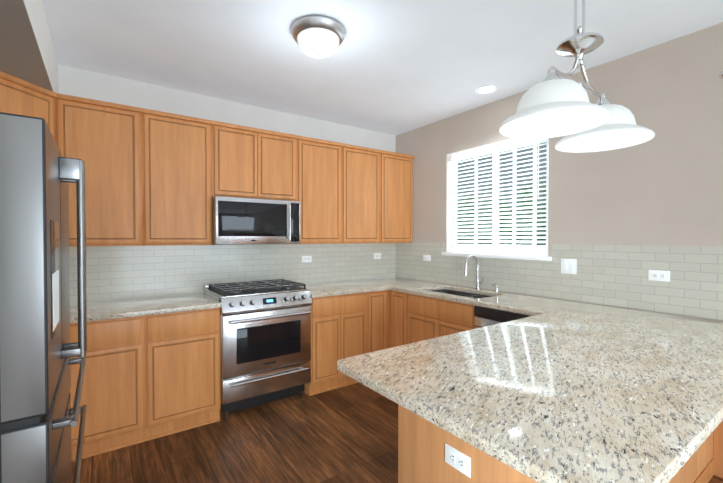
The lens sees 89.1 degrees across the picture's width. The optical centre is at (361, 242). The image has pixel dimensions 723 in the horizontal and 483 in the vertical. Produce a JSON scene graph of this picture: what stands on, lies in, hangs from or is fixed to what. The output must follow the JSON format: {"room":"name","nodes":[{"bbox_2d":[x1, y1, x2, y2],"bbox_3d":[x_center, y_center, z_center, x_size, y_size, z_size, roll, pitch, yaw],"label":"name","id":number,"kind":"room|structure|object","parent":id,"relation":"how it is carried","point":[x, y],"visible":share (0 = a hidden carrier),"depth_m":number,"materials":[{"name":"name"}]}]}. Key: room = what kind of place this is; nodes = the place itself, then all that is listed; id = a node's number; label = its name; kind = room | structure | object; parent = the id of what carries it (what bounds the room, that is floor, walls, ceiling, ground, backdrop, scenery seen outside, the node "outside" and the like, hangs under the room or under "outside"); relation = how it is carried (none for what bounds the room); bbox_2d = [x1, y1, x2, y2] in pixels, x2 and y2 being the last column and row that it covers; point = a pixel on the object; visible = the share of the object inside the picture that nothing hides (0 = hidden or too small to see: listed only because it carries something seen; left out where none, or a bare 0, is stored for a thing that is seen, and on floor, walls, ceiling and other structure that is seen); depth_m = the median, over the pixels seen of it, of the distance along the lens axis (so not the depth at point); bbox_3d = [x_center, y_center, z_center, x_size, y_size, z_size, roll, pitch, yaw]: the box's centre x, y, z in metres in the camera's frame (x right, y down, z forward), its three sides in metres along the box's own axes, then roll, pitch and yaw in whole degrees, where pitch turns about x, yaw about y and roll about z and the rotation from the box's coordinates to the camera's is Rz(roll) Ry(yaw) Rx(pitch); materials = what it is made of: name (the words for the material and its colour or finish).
{"room":"kitchen","nodes":[
{"label":"kitchen","id":0,"kind":"room"},
{"bbox_2d":[0,0,57,92],"bbox_3d":[-1.861,-1.142,1.628,0.638,0.313,2.200,-1,1,-35],"label":"wall","id":1,"kind":"structure","parent":0,"point":[27,52],"depth_m":1.91,"materials":[{"name":"paint"}]},
{"bbox_2d":[58,65,396,302],"bbox_3d":[-1.191,0.020,3.522,4.100,2.690,0.108,-1,1,-35],"label":"wall","id":2,"kind":"structure","parent":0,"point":[112,272],"depth_m":3.32,"materials":[{"name":"grey tile"}]},
{"bbox_2d":[0,71,55,141],"bbox_3d":[-2.317,-0.482,2.285,0.634,1.019,0.609,-1,1,-35],"label":"upper cabinet","id":3,"kind":"object","parent":2,"relation":"attached to","point":[18,96],"depth_m":2.27,"materials":[{"name":"brown wood"}]},
{"bbox_2d":[56,93,143,245],"bbox_3d":[-1.935,-0.489,2.727,0.500,1.020,0.330,-1,1,-35],"label":"upper cabinet","id":4,"kind":"object","parent":2,"relation":"attached to","point":[108,137],"depth_m":2.61,"materials":[{"name":"brown wood"}]},
{"bbox_2d":[144,109,211,245],"bbox_3d":[-1.527,-0.493,3.016,0.500,1.020,0.330,-1,1,-35],"label":"upper cabinet","id":5,"kind":"object","parent":2,"relation":"attached to","point":[156,178],"depth_m":2.87,"materials":[{"name":"brown wood"}]},
{"bbox_2d":[212,120,259,198],"bbox_3d":[-1.167,-0.697,3.267,0.381,0.618,0.330,-1,1,-35],"label":"upper cabinet","id":6,"kind":"object","parent":2,"relation":"attached to","point":[235,148],"depth_m":3.13,"materials":[{"name":"brown wood"}]},
{"bbox_2d":[212,196,299,244],"bbox_3d":[-0.979,-0.187,3.338,0.754,0.397,0.440,-1,1,-35],"label":"microwave","id":7,"kind":"object","parent":6,"relation":"attached to","point":[242,221],"visible":0.96,"depth_m":3.15,"materials":[{"name":"silver metal"}]},
{"bbox_2d":[260,129,295,200],"bbox_3d":[-0.856,-0.700,3.487,0.381,0.618,0.330,-1,1,-35],"label":"upper cabinet","id":8,"kind":"object","parent":2,"relation":"attached to","point":[277,149],"depth_m":3.35,"materials":[{"name":"brown wood"}]},
{"bbox_2d":[302,256,311,262],"bbox_3d":[-0.578,0.170,3.885,0.115,0.070,0.007,-1,1,-35],"label":"electrical outlet","id":9,"kind":"object","parent":2,"relation":"attached to","point":[306,258],"visible":1,"depth_m":3.88,"materials":[{"name":"white plastic"}]},
{"bbox_2d":[296,135,343,243],"bbox_3d":[-0.497,-0.503,3.745,0.500,1.020,0.330,-1,1,-35],"label":"upper cabinet","id":10,"kind":"object","parent":2,"relation":"attached to","point":[319,163],"depth_m":3.61,"materials":[{"name":"brown wood"}]},
{"bbox_2d":[344,144,383,243],"bbox_3d":[-0.089,-0.507,4.033,0.498,1.020,0.330,-1,1,-35],"label":"upper cabinet","id":11,"kind":"object","parent":2,"relation":"attached to","point":[363,166],"depth_m":3.91,"materials":[{"name":"brown wood"}]},
{"bbox_2d":[374,253,380,258],"bbox_3d":[0.194,0.158,4.431,0.115,0.070,0.007,-1,1,-35],"label":"electrical outlet","id":12,"kind":"object","parent":2,"relation":"attached to","point":[377,255],"visible":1,"depth_m":4.43,"materials":[{"name":"white plastic"}]},
{"bbox_2d":[384,151,414,242],"bbox_3d":[0.317,-0.511,4.321,0.498,1.020,0.330,-1,1,-35],"label":"upper cabinet","id":13,"kind":"object","parent":2,"relation":"attached to","point":[398,167],"depth_m":4.19,"materials":[{"name":"brown wood"}]},
{"bbox_2d":[42,0,722,135],"bbox_3d":[0.857,-1.314,0.609,4.100,0.060,7.200,-1,1,-35],"label":"ceiling","id":14,"kind":"structure","parent":0,"point":[394,67],"depth_m":2.45,"materials":[{"name":"paint"}]},
{"bbox_2d":[291,15,344,57],"bbox_3d":[-0.266,-1.229,2.265,0.334,0.155,0.334,-1,1,-35],"label":"ceiling light","id":15,"kind":"object","parent":14,"relation":"attached to","point":[316,36],"visible":1,"depth_m":2.17,"materials":[{"name":"white glass"}]},
{"bbox_2d":[475,85,496,93],"bbox_3d":[1.072,-1.316,3.162,0.180,0.005,0.180,-1,1,-35],"label":"recessed light","id":16,"kind":"object","parent":14,"relation":"in","point":[487,89],"visible":1,"depth_m":3.16,"materials":[{"name":"white"}]},
{"bbox_2d":[499,0,654,152],"bbox_3d":[0.885,-0.868,1.492,0.798,0.856,0.368,-1,1,-35],"label":"pendant light","id":17,"kind":"object","parent":14,"relation":"hanging from","point":[555,102],"visible":1,"depth_m":1.47,"materials":[{"name":"white glass"}]},
{"bbox_2d":[71,382,722,482],"bbox_3d":[0.857,1.435,0.647,4.100,0.060,7.200,-1,1,-35],"label":"floor","id":18,"kind":"structure","parent":0,"point":[347,434],"depth_m":2.46,"materials":[{"name":"brown wood"}]},
{"bbox_2d":[0,112,86,482],"bbox_3d":[-1.429,0.519,1.239,0.806,1.755,0.908,-1,1,-35],"label":"fridge","id":19,"kind":"object","parent":18,"relation":"on","point":[39,416],"visible":1,"depth_m":1.04,"materials":[{"name":"silver metal"}]},
{"bbox_2d":[69,315,148,461],"bbox_3d":[-1.857,0.935,2.625,0.486,0.884,0.618,-1,1,-35],"label":"base cabinet","id":20,"kind":"object","parent":18,"relation":"on","point":[148,377],"depth_m":2.42,"materials":[{"name":"brown wood"}]},
{"bbox_2d":[70,293,221,323],"bbox_3d":[-1.902,0.475,2.569,1.623,0.036,0.647,-1,1,-35],"label":"countertop","id":21,"kind":"structure","parent":20,"relation":"on","point":[133,307],"depth_m":2.67,"materials":[{"name":"stone"}]},
{"bbox_2d":[149,308,220,439],"bbox_3d":[-1.454,0.931,2.910,0.502,0.884,0.618,-1,1,-35],"label":"base cabinet","id":22,"kind":"object","parent":18,"relation":"on","point":[184,347],"depth_m":2.66,"materials":[{"name":"brown wood"}]},
{"bbox_2d":[204,279,311,417],"bbox_3d":[-0.909,0.865,3.238,0.756,1.006,0.689,-1,1,-35],"label":"range","id":23,"kind":"object","parent":18,"relation":"on","point":[265,341],"visible":0.98,"depth_m":3.00,"materials":[{"name":"silver metal"}]},
{"bbox_2d":[304,292,368,395],"bbox_3d":[-0.371,0.921,3.676,0.614,0.884,0.618,-1,1,-35],"label":"base cabinet","id":24,"kind":"object","parent":18,"relation":"on","point":[339,323],"depth_m":3.40,"materials":[{"name":"brown wood"}]},
{"bbox_2d":[300,280,385,297],"bbox_3d":[-0.270,0.458,3.729,0.851,0.036,0.639,-1,1,-35],"label":"countertop","id":25,"kind":"structure","parent":24,"relation":"on","point":[343,287],"depth_m":3.64,"materials":[{"name":"stone"}]},
{"bbox_2d":[369,290,388,352],"bbox_3d":[-0.018,0.917,3.927,0.252,0.884,0.618,-1,1,-35],"label":"base cabinet","id":26,"kind":"object","parent":18,"relation":"on","point":[378,300],"depth_m":3.68,"materials":[{"name":"brown wood"}]},
{"bbox_2d":[389,290,452,347],"bbox_3d":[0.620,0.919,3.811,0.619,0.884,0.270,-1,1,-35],"label":"base cabinet","id":27,"kind":"object","parent":18,"relation":"on","point":[413,318],"depth_m":3.43,"materials":[{"name":"brown wood"}]},
{"bbox_2d":[354,277,722,336],"bbox_3d":[1.100,0.467,3.095,0.653,0.036,3.257,-1,1,-35],"label":"countertop","id":28,"kind":"structure","parent":27,"relation":"on","point":[504,301],"depth_m":2.63,"materials":[{"name":"stone"}]},
{"bbox_2d":[433,289,490,298],"bbox_3d":[0.897,0.580,3.383,0.410,0.194,0.720,-1,1,-35],"label":"sink","id":29,"kind":"object","parent":28,"relation":"in","point":[464,294],"visible":0.02,"depth_m":3.61,"materials":[{"name":"silver metal"}]},
{"bbox_2d":[463,254,482,289],"bbox_3d":[1.054,0.276,3.454,0.226,0.335,0.100,-1,1,-35],"label":"faucet","id":30,"kind":"object","parent":28,"relation":"on","point":[477,284],"visible":1,"depth_m":3.50,"materials":[{"name":"silver metal"}]},
{"bbox_2d":[398,404,537,482],"bbox_3d":[0.671,0.950,1.586,0.812,0.884,0.663,-1,1,-35],"label":"base cabinet","id":31,"kind":"object","parent":18,"relation":"on","point":[421,443],"depth_m":1.43,"materials":[{"name":"brown wood"}]},
{"bbox_2d":[445,443,470,477],"bbox_3d":[0.347,0.786,1.330,0.007,0.070,0.115,-1,1,-35],"label":"outlet","id":32,"kind":"object","parent":31,"relation":"attached to","point":[458,460],"visible":1,"depth_m":1.32,"materials":[{"name":"white plastic"}]},
{"bbox_2d":[337,309,722,482],"bbox_3d":[0.833,0.489,1.529,1.594,0.036,1.010,-1,1,-35],"label":"countertop","id":33,"kind":"structure","parent":31,"relation":"on","point":[551,390],"depth_m":1.19,"materials":[{"name":"stone"}]},
{"bbox_2d":[474,306,529,328],"bbox_3d":[1.282,0.934,2.811,0.659,0.881,0.604,-1,1,-35],"label":"dishwasher","id":34,"kind":"object","parent":18,"relation":"on","point":[484,316],"visible":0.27,"depth_m":2.76,"materials":[{"name":"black metal"}]},
{"bbox_2d":[669,446,700,482],"bbox_3d":[1.327,0.944,2.037,0.780,0.884,0.642,-1,1,-35],"label":"base cabinet","id":35,"kind":"object","parent":18,"relation":"on","point":[691,469],"depth_m":1.94,"materials":[{"name":"brown wood"}]},
{"bbox_2d":[701,423,720,482],"bbox_3d":[1.795,0.939,2.369,0.367,0.884,0.642,-1,1,-35],"label":"base cabinet","id":36,"kind":"object","parent":18,"relation":"on","point":[709,447],"depth_m":2.14,"materials":[{"name":"brown wood"}]},
{"bbox_2d":[396,22,722,467],"bbox_3d":[2.486,0.044,1.781,0.109,2.690,7.000,-1,1,-35],"label":"wall","id":37,"kind":"structure","parent":0,"point":[663,186],"depth_m":2.57,"materials":[{"name":"paint"}]},
{"bbox_2d":[423,255,430,260],"bbox_3d":[0.736,0.169,4.152,0.007,0.070,0.115,-1,1,-35],"label":"electrical outlet","id":38,"kind":"object","parent":37,"relation":"attached to","point":[426,257],"visible":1,"depth_m":4.14,"materials":[{"name":"white plastic"}]},
{"bbox_2d":[442,252,551,260],"bbox_3d":[1.234,0.124,3.493,0.095,0.033,1.170,-1,1,-35],"label":"window sill","id":39,"kind":"structure","parent":37,"relation":"attached to","point":[540,258],"depth_m":3.34,"materials":[{"name":"white paint"}]},
{"bbox_2d":[446,138,548,255],"bbox_3d":[1.265,-0.417,3.507,0.096,1.045,1.100,-1,1,-35],"label":"window","id":40,"kind":"structure","parent":37,"relation":"in","point":[448,194],"depth_m":3.56,"materials":[{"name":"white wood"}]},
{"bbox_2d":[447,138,546,253],"bbox_3d":[1.241,-0.417,3.491,0.074,1.002,1.057,-1,1,-35],"label":"window blinds","id":41,"kind":"object","parent":40,"relation":"attached to","point":[495,149],"visible":0.81,"depth_m":3.42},
{"bbox_2d":[561,259,576,273],"bbox_3d":[1.629,0.184,2.891,0.007,0.118,0.118,-1,1,-35],"label":"light switch","id":42,"kind":"object","parent":37,"relation":"attached to","point":[568,266],"visible":1,"depth_m":2.88,"materials":[{"name":"white plastic"}]},
{"bbox_2d":[648,270,669,281],"bbox_3d":[1.961,0.216,2.422,0.007,0.070,0.115,-1,1,-35],"label":"electrical outlet","id":43,"kind":"object","parent":37,"relation":"attached to","point":[657,275],"visible":1,"depth_m":2.42,"materials":[{"name":"white plastic"}]},
{"label":"outside","id":44,"kind":"structure","parent":0,"visible":0},
{"bbox_2d":[457,142,546,244],"bbox_3d":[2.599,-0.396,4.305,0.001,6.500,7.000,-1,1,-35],"label":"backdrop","id":45,"kind":"structure","parent":44,"point":[511,169],"depth_m":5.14,"materials":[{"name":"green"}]}
]}

